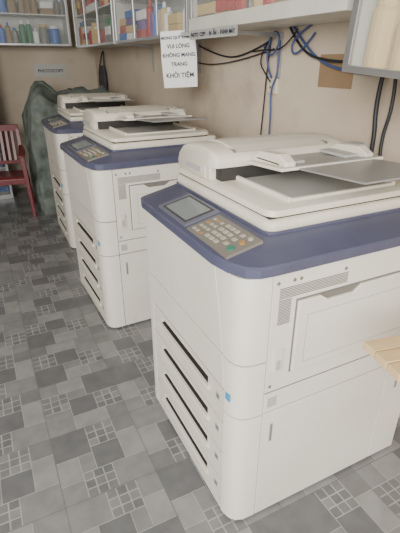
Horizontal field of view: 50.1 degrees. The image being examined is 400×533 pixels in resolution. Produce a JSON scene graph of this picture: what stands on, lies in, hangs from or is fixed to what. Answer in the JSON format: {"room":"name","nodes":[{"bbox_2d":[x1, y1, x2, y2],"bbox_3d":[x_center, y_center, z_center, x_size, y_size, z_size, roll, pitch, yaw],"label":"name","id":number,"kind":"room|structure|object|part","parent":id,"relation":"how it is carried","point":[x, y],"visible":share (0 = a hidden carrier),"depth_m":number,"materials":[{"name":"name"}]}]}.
{"room":"print shop","nodes":[
{"label":"print shop","id":0,"kind":"room"},
{"bbox_2d":[0,0,97,188],"bbox_3d":[-3.192,-2.233,4.662,4.100,3.000,0.100,-12,28,-24],"label":"wall","id":1,"kind":"structure","parent":0,"point":[17,72],"depth_m":5.24,"materials":[{"name":"paint"}]},
{"bbox_2d":[0,0,71,46],"bbox_3d":[-1.943,-2.805,4.791,0.860,0.600,0.343,-12,28,-24],"label":"upper cabinet","id":2,"kind":"object","parent":1,"relation":"attached to","point":[32,23],"visible":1,"depth_m":4.80,"materials":[{"name":"silver metal"}]},
{"bbox_2d":[0,12,65,18],"bbox_3d":[-1.946,-2.813,4.794,0.836,0.012,0.310,-12,28,-24],"label":"shelf","id":3,"kind":"object","parent":2,"relation":"attached to","point":[3,15],"depth_m":4.80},
{"bbox_3d":[-1.869,-2.481,4.783,0.860,0.022,0.012,-12,28,-24],"label":"frame","id":4,"kind":"part","parent":2,"relation":"part of","materials":[{"name":"silver metal"}]},
{"bbox_3d":[-1.869,-2.752,4.653,0.860,0.578,0.013,-12,28,-24],"label":"aluminium frame","id":5,"kind":"part","parent":2,"relation":"part of","materials":[{"name":"grey metal"}]},
{"bbox_2d":[34,64,66,76],"bbox_3d":[-1.835,-2.406,5.253,0.370,0.140,0.006,-12,28,-24],"label":"notice","id":6,"kind":"object","parent":1,"relation":"attached to","point":[41,70],"visible":1,"depth_m":5.25,"materials":[{"name":"grey paper"}]},
{"bbox_2d":[0,187,399,532],"bbox_3d":[-1.720,0.664,2.155,4.800,0.061,7.700,-12,28,-24],"label":"floor","id":7,"kind":"structure","parent":0,"point":[88,444],"depth_m":1.88,"materials":[{"name":"tile"}]},
{"bbox_2d":[0,144,13,199],"bbox_3d":[-2.795,-1.765,4.725,0.980,2.100,0.413,-12,28,-24],"label":"display cabinet","id":8,"kind":"object","parent":7,"relation":"on","point":[6,192],"visible":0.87,"depth_m":5.16,"materials":[{"name":"silver metal"}]},
{"bbox_3d":[-2.706,-0.763,5.007,0.980,0.050,0.012,-12,28,-24],"label":"frame","id":9,"kind":"part","parent":8,"relation":"part of","materials":[{"name":"silver metal"}]},
{"bbox_3d":[-2.706,-1.710,4.553,0.980,2.050,0.013,-12,28,-24],"label":"aluminium frame","id":10,"kind":"part","parent":8,"relation":"part of","materials":[{"name":"grey metal"}]},
{"bbox_2d":[0,124,36,216],"bbox_3d":[-2.105,-1.009,4.554,0.562,0.885,0.581,-8,27,-17],"label":"armchair","id":11,"kind":"object","parent":7,"relation":"on","point":[15,177],"visible":1,"depth_m":4.62,"materials":[{"name":"red"}]},
{"bbox_3d":[-2.096,-0.966,4.545,0.460,0.035,0.427,-8,27,-17],"label":"seat","id":12,"kind":"part","parent":11,"relation":"part of","materials":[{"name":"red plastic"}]},
{"bbox_3d":[-1.979,-1.290,4.729,0.042,0.445,0.127,-12,28,-24],"label":"post","id":13,"kind":"part","parent":11,"relation":"part of","materials":[{"name":"red plastic"}]},
{"bbox_3d":[-1.882,-1.220,4.518,0.070,0.054,0.500,-8,27,-17],"label":"arm","id":14,"kind":"part","parent":11,"relation":"part of","materials":[{"name":"red plastic"}]},
{"bbox_3d":[-1.793,-0.827,4.469,0.070,0.630,0.089,-8,27,-17],"label":"leg","id":15,"kind":"part","parent":11,"relation":"part of","materials":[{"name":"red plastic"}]},
{"bbox_3d":[-1.956,-0.915,4.895,0.072,0.420,0.112,-8,27,-17],"label":"leg","id":16,"kind":"part","parent":11,"relation":"part of","materials":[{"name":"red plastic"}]},
{"bbox_2d":[22,80,108,213],"bbox_3d":[-1.444,-1.387,4.839,0.984,1.320,0.755,-12,28,-24],"label":"tarp","id":17,"kind":"object","parent":7,"relation":"on","point":[41,103],"visible":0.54,"depth_m":4.46,"materials":[{"name":"green fabric"}]},
{"bbox_2d":[41,93,134,247],"bbox_3d":[-0.930,-0.915,3.943,0.823,1.242,0.807,-12,28,-23],"label":"photocopier","id":18,"kind":"object","parent":7,"relation":"on","point":[68,124],"visible":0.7,"depth_m":3.68,"materials":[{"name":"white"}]},
{"bbox_3d":[-1.299,-1.065,3.741,0.013,0.282,0.638,-12,28,-23],"label":"door","id":19,"kind":"part","parent":18,"relation":"part of","materials":[{"name":"white plastic"}]},
{"bbox_3d":[-1.286,-0.748,3.864,0.013,0.132,0.607,-12,28,-23],"label":"drawer","id":20,"kind":"part","parent":18,"relation":"part of","materials":[{"name":"white plastic"}]},
{"bbox_3d":[-1.286,-0.624,3.923,0.013,0.130,0.607,-12,28,-23],"label":"drawer","id":21,"kind":"part","parent":18,"relation":"part of","materials":[{"name":"white plastic"}]},
{"bbox_3d":[-1.286,-0.502,3.982,0.013,0.130,0.607,-12,28,-23],"label":"drawer","id":22,"kind":"part","parent":18,"relation":"part of","materials":[{"name":"white plastic"}]},
{"bbox_3d":[-1.286,-0.372,4.044,0.013,0.146,0.607,-12,28,-23],"label":"drawer","id":23,"kind":"part","parent":18,"relation":"part of","materials":[{"name":"white plastic"}]},
{"bbox_2d":[73,105,123,111],"bbox_3d":[-0.845,-1.365,3.686,0.441,0.016,0.312,-12,28,-24],"label":"tray","id":24,"kind":"object","parent":18,"relation":"on","point":[78,108],"depth_m":3.75,"materials":[{"name":"grey plastic"}]},
{"bbox_2d":[76,99,134,101],"bbox_3d":[-0.780,-1.393,3.597,0.429,0.035,0.492,-12,28,-24],"label":"tray","id":25,"kind":"object","parent":18,"relation":"on","point":[77,100],"depth_m":3.57,"materials":[{"name":"white plastic"}]},
{"bbox_2d":[60,105,215,327],"bbox_3d":[-0.376,-0.376,2.819,0.823,1.242,0.807,-13,28,-25],"label":"photocopier","id":26,"kind":"object","parent":7,"relation":"on","point":[123,155],"visible":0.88,"depth_m":2.48,"materials":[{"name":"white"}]},
{"bbox_3d":[-0.739,-0.519,2.603,0.013,0.282,0.638,-13,28,-25],"label":"door","id":27,"kind":"part","parent":26,"relation":"part of","materials":[{"name":"white plastic"}]},
{"bbox_3d":[-0.725,-0.203,2.725,0.013,0.132,0.607,-13,28,-25],"label":"drawer","id":28,"kind":"part","parent":26,"relation":"part of","materials":[{"name":"white plastic"}]},
{"bbox_3d":[-0.725,-0.079,2.784,0.013,0.130,0.607,-13,28,-25],"label":"drawer","id":29,"kind":"part","parent":26,"relation":"part of","materials":[{"name":"white plastic"}]},
{"bbox_3d":[-0.725,0.044,2.843,0.013,0.130,0.607,-13,28,-25],"label":"drawer","id":30,"kind":"part","parent":26,"relation":"part of","materials":[{"name":"white plastic"}]},
{"bbox_3d":[-0.725,0.174,2.905,0.013,0.146,0.607,-13,28,-25],"label":"drawer","id":31,"kind":"part","parent":26,"relation":"part of","materials":[{"name":"white plastic"}]},
{"bbox_2d":[117,173,159,199],"bbox_3d":[-0.333,-0.444,2.363,0.247,0.119,0.003,-13,28,-25],"label":"grille","id":32,"kind":"object","parent":26,"relation":"attached to","point":[156,175],"depth_m":2.33,"materials":[{"name":"white plastic"}]},
{"bbox_2d":[109,122,194,135],"bbox_3d":[-0.290,-0.827,2.565,0.444,0.016,0.316,-12,28,-24],"label":"tray","id":33,"kind":"object","parent":26,"relation":"on","point":[119,128],"depth_m":2.58,"materials":[{"name":"grey plastic"}]},
{"bbox_3d":[-0.138,-0.381,2.500,0.551,0.250,0.011,-13,28,-25],"label":"bypass tray door","id":34,"kind":"part","parent":26,"relation":"part of","materials":[{"name":"white plastic"}]},
{"bbox_2d":[114,114,207,122],"bbox_3d":[-0.227,-0.856,2.476,0.430,0.035,0.494,-12,28,-24],"label":"tray","id":35,"kind":"object","parent":26,"relation":"on","point":[118,118],"depth_m":2.46,"materials":[{"name":"white plastic"}]},
{"bbox_2d":[141,132,399,519],"bbox_3d":[0.296,0.159,1.702,0.823,1.242,0.807,-12,28,-24],"label":"photocopier","id":36,"kind":"object","parent":7,"relation":"on","point":[273,259],"visible":0.99,"depth_m":1.39,"materials":[{"name":"grey plastic"}]},
{"bbox_3d":[-0.070,0.011,1.495,0.013,0.282,0.638,-12,28,-24],"label":"door","id":37,"kind":"part","parent":36,"relation":"part of","materials":[{"name":"white plastic"}]},
{"bbox_3d":[-0.057,0.452,1.676,0.013,0.130,0.607,-12,28,-24],"label":"drawer","id":38,"kind":"part","parent":36,"relation":"part of","materials":[{"name":"white plastic"}]},
{"bbox_3d":[-0.057,0.329,1.617,0.013,0.132,0.607,-12,28,-24],"label":"drawer","id":39,"kind":"part","parent":36,"relation":"part of","materials":[{"name":"white plastic"}]},
{"bbox_3d":[-0.057,0.705,1.797,0.013,0.146,0.607,-12,28,-24],"label":"drawer","id":40,"kind":"part","parent":36,"relation":"part of","materials":[{"name":"white plastic"}]},
{"bbox_3d":[-0.057,0.575,1.735,0.013,0.130,0.607,-12,28,-24],"label":"drawer","id":41,"kind":"part","parent":36,"relation":"part of","materials":[{"name":"white plastic"}]},
{"bbox_3d":[-0.023,-0.368,1.567,0.010,0.020,0.130,-12,28,-24],"label":"feeder lift handle","id":42,"kind":"part","parent":36,"relation":"part of","materials":[{"name":"grey plastic"}]},
{"bbox_2d":[277,271,348,325],"bbox_3d":[0.330,0.092,1.245,0.247,0.119,0.003,-12,28,-24],"label":"grille","id":43,"kind":"object","parent":36,"relation":"attached to","point":[303,301],"depth_m":1.24,"materials":[{"name":"grey plastic"}]},
{"bbox_2d":[246,155,382,171],"bbox_3d":[0.388,-0.366,1.466,0.425,0.023,0.220,-12,28,-24],"label":"tray","id":44,"kind":"object","parent":36,"relation":"on","point":[300,162],"depth_m":1.39,"materials":[{"name":"white plastic"}]},
{"bbox_2d":[236,171,395,201],"bbox_3d":[0.382,-0.291,1.446,0.436,0.016,0.305,-12,28,-24],"label":"tray","id":45,"kind":"object","parent":36,"relation":"on","point":[289,186],"depth_m":1.40,"materials":[{"name":"grey plastic"}]},
{"bbox_3d":[0.527,0.157,1.378,0.551,0.250,0.011,-12,28,-24],"label":"bypass tray door","id":46,"kind":"part","parent":36,"relation":"part of","materials":[{"name":"white plastic"}]},
{"bbox_3d":[0.551,-0.424,1.529,0.090,0.034,0.090,-12,28,-24],"label":"guide knob","id":47,"kind":"part","parent":36,"relation":"part of","materials":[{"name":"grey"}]},
{"bbox_2d":[363,335,399,382],"bbox_3d":[0.913,0.613,1.210,0.900,0.850,0.428,-7,26,-14],"label":"table","id":48,"kind":"object","parent":7,"relation":"on","point":[386,351],"visible":1,"depth_m":1.07,"materials":[{"name":"beige wood"}]},
{"bbox_2d":[94,21,399,417],"bbox_3d":[0.294,-1.246,2.601,0.100,3.000,7.300,-12,28,-24],"label":"wall","id":49,"kind":"structure","parent":0,"point":[230,95],"depth_m":2.43,"materials":[{"name":"paint"}]},
{"bbox_2d":[71,0,126,48],"bbox_3d":[-0.926,-2.486,4.182,0.313,0.600,1.500,-12,28,-24],"label":"upper cabinet","id":50,"kind":"object","parent":49,"relation":"attached to","point":[94,27],"visible":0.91,"depth_m":4.26,"materials":[{"name":"silver metal"}]},
{"bbox_2d":[75,3,110,18],"bbox_3d":[-0.920,-2.493,4.182,0.280,0.012,1.476,-12,28,-24],"label":"shelf","id":51,"kind":"object","parent":50,"relation":"attached to","point":[103,8],"depth_m":4.21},
{"bbox_3d":[-1.060,-2.196,4.247,0.012,0.020,1.500,-12,28,-24],"label":"frame","id":52,"kind":"part","parent":50,"relation":"part of","materials":[{"name":"silver metal"}]},
{"bbox_2d":[98,51,107,89],"bbox_3d":[-1.168,-2.322,5.118,0.075,0.465,0.290,-12,28,-24],"label":"hanging bag","id":53,"kind":"object","parent":49,"relation":"hanging from","point":[102,72],"visible":0.94,"depth_m":5.06,"materials":[{"name":"fabric"}]},
{"bbox_2d":[113,0,233,43],"bbox_3d":[-0.252,-1.902,2.964,0.313,0.600,1.420,-12,28,-24],"label":"upper cabinet","id":54,"kind":"object","parent":49,"relation":"attached to","point":[135,21],"visible":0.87,"depth_m":3.11,"materials":[{"name":"silver metal"}]},
{"bbox_2d":[116,0,158,3],"bbox_3d":[-0.246,-1.909,2.964,0.280,0.012,1.396,-12,28,-24],"label":"shelf","id":55,"kind":"object","parent":54,"relation":"attached to","point":[117,1],"depth_m":3.44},
{"bbox_3d":[-0.387,-1.882,2.899,0.013,0.580,1.420,-12,28,-24],"label":"aluminium frame","id":56,"kind":"part","parent":54,"relation":"part of","materials":[{"name":"grey metal"}]},
{"bbox_3d":[-0.386,-1.612,3.029,0.012,0.020,1.420,-12,28,-24],"label":"frame","id":57,"kind":"part","parent":54,"relation":"part of","materials":[{"name":"silver metal"}]},
{"bbox_2d":[160,30,196,87],"bbox_3d":[-0.126,-1.252,2.589,0.178,0.321,0.139,-12,28,-24],"label":"paper notice","id":58,"kind":"object","parent":54,"relation":"attached to","point":[178,52],"visible":0.97,"depth_m":2.59,"materials":[{"name":"white paper"}]},
{"bbox_2d":[122,31,283,77],"bbox_3d":[-0.110,-1.437,2.936,0.280,0.215,1.866,-12,28,-24],"label":"shelf bracket","id":59,"kind":"object","parent":49,"relation":"attached to","point":[253,33],"visible":0.73,"depth_m":2.27,"materials":[{"name":"grey metal"}]},
{"bbox_2d":[189,0,353,30],"bbox_3d":[0.352,-1.396,1.861,0.313,0.600,1.230,-12,28,-24],"label":"wall shelf","id":60,"kind":"object","parent":49,"relation":"attached to","point":[249,15],"visible":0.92,"depth_m":1.89,"materials":[{"name":"silver metal"}]},
{"bbox_2d":[190,25,237,39],"bbox_3d":[0.057,-1.203,2.206,0.004,0.044,0.520,-12,28,-24],"label":"label strip","id":61,"kind":"object","parent":60,"relation":"attached to","point":[225,31],"depth_m":2.17,"materials":[{"name":"white paper"}]},
{"bbox_3d":[0.218,-1.395,1.788,0.013,0.540,1.230,-12,28,-24],"label":"aluminium frame","id":62,"kind":"part","parent":60,"relation":"part of","materials":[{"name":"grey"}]},
{"bbox_2d":[267,78,278,93],"bbox_3d":[0.396,-0.991,2.346,0.020,0.080,0.080,-12,28,-24],"label":"outlet","id":63,"kind":"object","parent":49,"relation":"attached to","point":[272,85],"depth_m":2.33,"materials":[{"name":"beige plastic"}]},
{"bbox_2d":[197,24,397,155],"bbox_3d":[0.251,-0.844,2.729,0.052,1.164,2.368,-12,28,-23],"label":"wiring","id":64,"kind":"object","parent":49,"relation":"attached to","point":[331,75],"visible":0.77,"depth_m":1.99,"materials":[{"name":"black"}]},
{"bbox_2d":[342,0,399,78],"bbox_3d":[0.868,-0.731,0.959,0.373,0.688,1.041,-12,28,-24],"label":"upper cabinet","id":65,"kind":"object","parent":49,"relation":"attached to","point":[372,48],"visible":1,"depth_m":1.33,"materials":[{"name":"silver metal"}]},
{"bbox_3d":[0.707,-0.706,0.882,0.013,0.598,1.000,-12,32,-24],"label":"aluminium frame","id":66,"kind":"part","parent":65,"relation":"part of","materials":[{"name":"grey metal"}]},
{"bbox_3d":[0.698,-0.435,1.033,0.012,0.022,1.000,-12,32,-24],"label":"frame","id":67,"kind":"part","parent":65,"relation":"part of","materials":[{"name":"silver metal"}]}
]}

